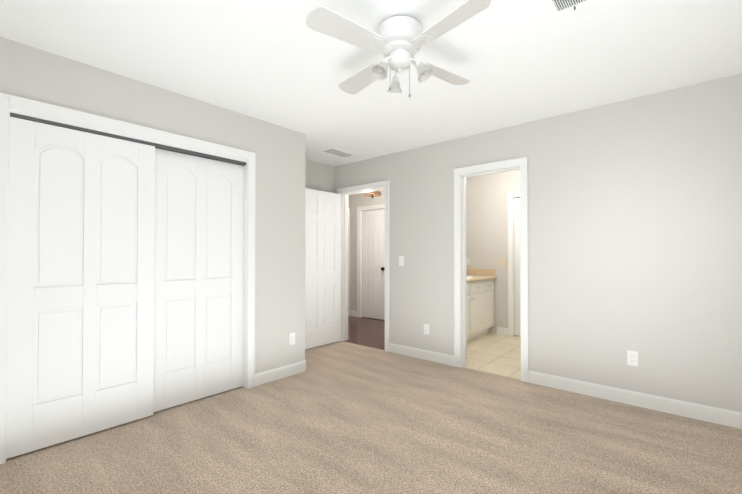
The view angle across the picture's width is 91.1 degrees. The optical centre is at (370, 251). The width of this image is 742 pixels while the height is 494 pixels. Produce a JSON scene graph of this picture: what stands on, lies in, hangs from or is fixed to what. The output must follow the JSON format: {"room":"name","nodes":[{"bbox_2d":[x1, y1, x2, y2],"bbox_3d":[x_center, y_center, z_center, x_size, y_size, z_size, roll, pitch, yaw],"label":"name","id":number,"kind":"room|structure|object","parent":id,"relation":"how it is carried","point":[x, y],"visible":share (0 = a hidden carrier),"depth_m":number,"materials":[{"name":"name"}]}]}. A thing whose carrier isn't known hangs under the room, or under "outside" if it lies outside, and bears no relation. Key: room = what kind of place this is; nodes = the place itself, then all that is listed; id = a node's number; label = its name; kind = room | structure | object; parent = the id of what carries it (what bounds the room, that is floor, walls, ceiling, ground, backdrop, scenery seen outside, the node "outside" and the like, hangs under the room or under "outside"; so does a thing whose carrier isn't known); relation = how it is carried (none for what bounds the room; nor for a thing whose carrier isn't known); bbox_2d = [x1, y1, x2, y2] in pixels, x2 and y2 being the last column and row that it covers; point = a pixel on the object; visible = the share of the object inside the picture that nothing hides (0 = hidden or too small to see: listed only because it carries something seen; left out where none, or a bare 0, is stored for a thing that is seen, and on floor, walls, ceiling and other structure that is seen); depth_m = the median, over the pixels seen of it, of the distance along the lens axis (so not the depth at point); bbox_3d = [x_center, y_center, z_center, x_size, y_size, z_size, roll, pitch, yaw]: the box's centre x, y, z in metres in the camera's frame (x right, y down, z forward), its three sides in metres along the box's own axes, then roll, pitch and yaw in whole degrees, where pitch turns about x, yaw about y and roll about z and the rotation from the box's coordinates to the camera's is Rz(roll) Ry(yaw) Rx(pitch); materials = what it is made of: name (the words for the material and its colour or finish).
{"room":"empty bedroom","nodes":[
{"label":"empty bedroom","id":0,"kind":"room"},
{"bbox_2d":[0,37,305,373],"bbox_3d":[-1.637,-0.004,2.727,0.120,2.440,2.803,-1,-1,41],"label":"wall","id":1,"kind":"structure","parent":0,"point":[32,73],"depth_m":3.32,"materials":[{"name":"white paint"}]},
{"bbox_2d":[6,117,154,458],"bbox_3d":[-1.866,0.209,2.412,0.035,1.985,0.770,-1,-1,41],"label":"slider","id":2,"kind":"object","parent":1,"relation":"hanging from","point":[80,340],"visible":0.98,"depth_m":2.35,"materials":[{"name":"white paint"}]},
{"bbox_2d":[0,92,255,464],"bbox_3d":[-1.640,0.159,2.706,0.139,2.112,1.658,-1,-1,41],"label":"door frame","id":3,"kind":"structure","parent":1,"relation":"attached to","point":[8,102],"depth_m":2.46,"materials":[{"name":"white paint"}]},
{"bbox_2d":[10,109,246,165],"bbox_3d":[-1.643,-0.804,2.719,0.102,0.040,1.510,-1,-1,41],"label":"trim","id":4,"kind":"structure","parent":1,"relation":"attached to","point":[117,135],"depth_m":2.56,"materials":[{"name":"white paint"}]},
{"bbox_2d":[154,148,242,411],"bbox_3d":[-1.418,0.215,3.003,0.035,1.985,0.770,-1,-1,41],"label":"slider","id":5,"kind":"object","parent":1,"relation":"hanging from","point":[198,311],"visible":1,"depth_m":2.97,"materials":[{"name":"white paint"}]},
{"bbox_2d":[289,332,294,344],"bbox_3d":[-0.782,0.866,3.614,0.007,0.115,0.070,-1,-1,41],"label":"outlet","id":6,"kind":"object","parent":1,"relation":"attached to","point":[291,338],"visible":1,"depth_m":3.61,"materials":[{"name":"white plastic"}]},
{"bbox_2d":[305,159,334,192],"bbox_3d":[-0.724,0.015,4.472,0.772,2.440,1.273,-1,-1,41],"label":"wall","id":7,"kind":"structure","parent":0,"point":[320,176],"depth_m":4.92,"materials":[{"name":"white paint"}]},
{"bbox_2d":[344,316,384,349],"bbox_3d":[-0.288,1.306,6.442,3.300,0.100,2.264,-1,-1,41],"label":"floor","id":8,"kind":"structure","parent":0,"point":[367,331],"depth_m":5.60,"materials":[{"name":"brown wood"}]},
{"bbox_2d":[348,189,384,310],"bbox_3d":[0.023,0.041,6.864,3.240,2.440,0.120,-1,-1,41],"label":"wall","id":9,"kind":"structure","parent":0,"point":[355,201],"depth_m":7.08,"materials":[{"name":"white paint"}]},
{"bbox_2d":[362,209,384,319],"bbox_3d":[0.062,0.238,6.812,0.606,2.020,0.167,-1,-1,41],"label":"door","id":10,"kind":"structure","parent":9,"relation":"in","point":[373,263],"depth_m":6.80,"materials":[{"name":"white paint"}]},
{"bbox_2d":[0,341,741,493],"bbox_3d":[-1.012,1.269,2.949,6.760,0.100,3.976,-1,-1,41],"label":"floor carpet","id":11,"kind":"object","parent":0,"point":[340,417],"visible":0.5,"depth_m":2.29,"materials":[{"name":"beige carpet"}]},
{"bbox_2d":[0,0,741,176],"bbox_3d":[-0.273,-1.272,3.834,6.760,0.120,6.240,-1,-1,41],"label":"ceiling","id":12,"kind":"structure","parent":0,"point":[282,64],"depth_m":2.29,"materials":[{"name":"white paint"}]},
{"bbox_2d":[320,147,356,157],"bbox_3d":[-0.394,-1.193,4.445,0.230,0.022,0.410,-1,-1,41],"label":"ceiling vent","id":13,"kind":"object","parent":12,"relation":"in","point":[338,152],"visible":1,"depth_m":4.43,"materials":[{"name":"white metal"}]},
{"bbox_2d":[306,0,490,97],"bbox_3d":[0.158,-1.037,2.003,0.842,0.388,0.842,0,-1,8],"label":"ceiling fan","id":14,"kind":"object","parent":12,"relation":"attached to","point":[397,42],"visible":1,"depth_m":1.90,"materials":[{"name":"white"}]},
{"bbox_2d":[545,0,595,16],"bbox_3d":[0.916,-1.223,1.702,0.205,0.022,0.360,-1,-1,41],"label":"ceiling vent","id":15,"kind":"object","parent":12,"relation":"in","point":[557,7],"visible":1,"depth_m":1.81,"materials":[{"name":"white metal"}]},
{"bbox_2d":[364,191,380,197],"bbox_3d":[0.025,-1.020,5.818,0.290,0.342,0.290,-1,-1,41],"label":"hall light","id":16,"kind":"object","parent":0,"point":[372,194],"visible":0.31,"depth_m":5.78,"materials":[{"name":"glass"}]},
{"bbox_2d":[463,333,520,379],"bbox_3d":[2.274,1.283,4.238,3.460,0.100,2.264,-1,-1,41],"label":"floor","id":17,"kind":"structure","parent":0,"point":[496,354],"depth_m":4.32,"materials":[{"name":"beige tile"}]},
{"bbox_2d":[467,276,496,341],"bbox_3d":[1.280,0.826,5.211,0.567,0.833,1.248,-1,-1,41],"label":"bathroom vanity","id":18,"kind":"object","parent":17,"relation":"on","point":[480,302],"depth_m":5.14,"materials":[{"name":"white paint"}]},
{"bbox_2d":[467,276,494,279],"bbox_3d":[1.269,0.390,5.213,0.554,0.040,1.268,-1,-1,41],"label":"countertop","id":19,"kind":"structure","parent":18,"relation":"on","point":[468,277],"depth_m":5.18,"materials":[{"name":"beige stone"}]},
{"bbox_2d":[466,169,519,333],"bbox_3d":[2.338,0.023,5.215,2.180,2.440,0.120,-1,-1,41],"label":"wall","id":20,"kind":"structure","parent":0,"point":[486,221],"depth_m":5.55,"materials":[{"name":"white paint"}]},
{"bbox_2d":[467,268,494,275],"bbox_3d":[1.682,0.323,5.682,0.529,0.104,0.020,-1,-1,41],"label":"backsplash","id":21,"kind":"structure","parent":20,"relation":"attached to","point":[470,272],"depth_m":5.65,"materials":[{"name":"beige stone"}]},
{"bbox_2d":[500,258,504,265],"bbox_3d":[1.963,0.156,5.444,0.072,0.118,0.019,-1,-1,41],"label":"bathroom light switch","id":22,"kind":"object","parent":20,"relation":"attached to","point":[502,261],"visible":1,"depth_m":5.45,"materials":[{"name":"beige plastic"}]},
{"bbox_2d":[514,198,520,335],"bbox_3d":[2.356,0.221,5.181,0.608,2.020,0.167,-1,-1,41],"label":"bathroom door","id":23,"kind":"structure","parent":20,"relation":"in","point":[517,262],"depth_m":5.34,"materials":[{"name":"white paint"}]},
{"bbox_2d":[335,73,741,411],"bbox_3d":[0.311,0.015,4.500,6.760,2.440,0.120,-1,-1,41],"label":"wall","id":24,"kind":"structure","parent":0,"point":[634,224],"depth_m":2.98,"materials":[{"name":"white paint"}]},
{"bbox_2d":[337,180,389,351],"bbox_3d":[-0.075,0.181,4.832,0.907,2.112,0.161,-1,-1,41],"label":"door frame","id":25,"kind":"structure","parent":24,"relation":"attached to","point":[345,211],"depth_m":5.05,"materials":[{"name":"white paint"}]},
{"bbox_2d":[305,188,340,348],"bbox_3d":[-0.670,0.216,4.756,0.167,2.020,0.766,-1,-1,41],"label":"open bedroom door","id":26,"kind":"structure","parent":25,"relation":"attached to","point":[322,267],"depth_m":4.77,"materials":[{"name":"white paint"}]},
{"bbox_2d":[399,256,403,265],"bbox_3d":[0.361,0.114,4.364,0.072,0.118,0.019,-1,-1,41],"label":"bedroom light switch","id":27,"kind":"object","parent":24,"relation":"attached to","point":[401,260],"visible":1,"depth_m":4.37,"materials":[{"name":"white plastic"}]},
{"bbox_2d":[424,324,428,334],"bbox_3d":[0.631,0.882,4.132,0.070,0.115,0.007,-1,-1,41],"label":"outlet","id":28,"kind":"object","parent":24,"relation":"attached to","point":[426,328],"visible":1,"depth_m":4.13,"materials":[{"name":"white plastic"}]},
{"bbox_2d":[454,157,528,382],"bbox_3d":[1.228,0.170,3.710,0.758,2.112,0.161,-1,-1,41],"label":"door frame","id":29,"kind":"structure","parent":24,"relation":"attached to","point":[460,174],"depth_m":3.87,"materials":[{"name":"white paint"}]},
{"bbox_2d":[255,310,741,428],"bbox_3d":[-0.371,1.171,3.695,6.520,0.112,5.700,-1,-1,41],"label":"baseboard","id":30,"kind":"structure","parent":24,"relation":"attached to","point":[724,417],"depth_m":3.05,"materials":[{"name":"white paint"}]},
{"bbox_2d":[627,350,637,365],"bbox_3d":[2.076,0.848,2.889,0.070,0.115,0.007,-1,-1,41],"label":"outlet","id":31,"kind":"object","parent":24,"relation":"attached to","point":[632,358],"visible":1,"depth_m":2.89,"materials":[{"name":"white plastic"}]}
]}

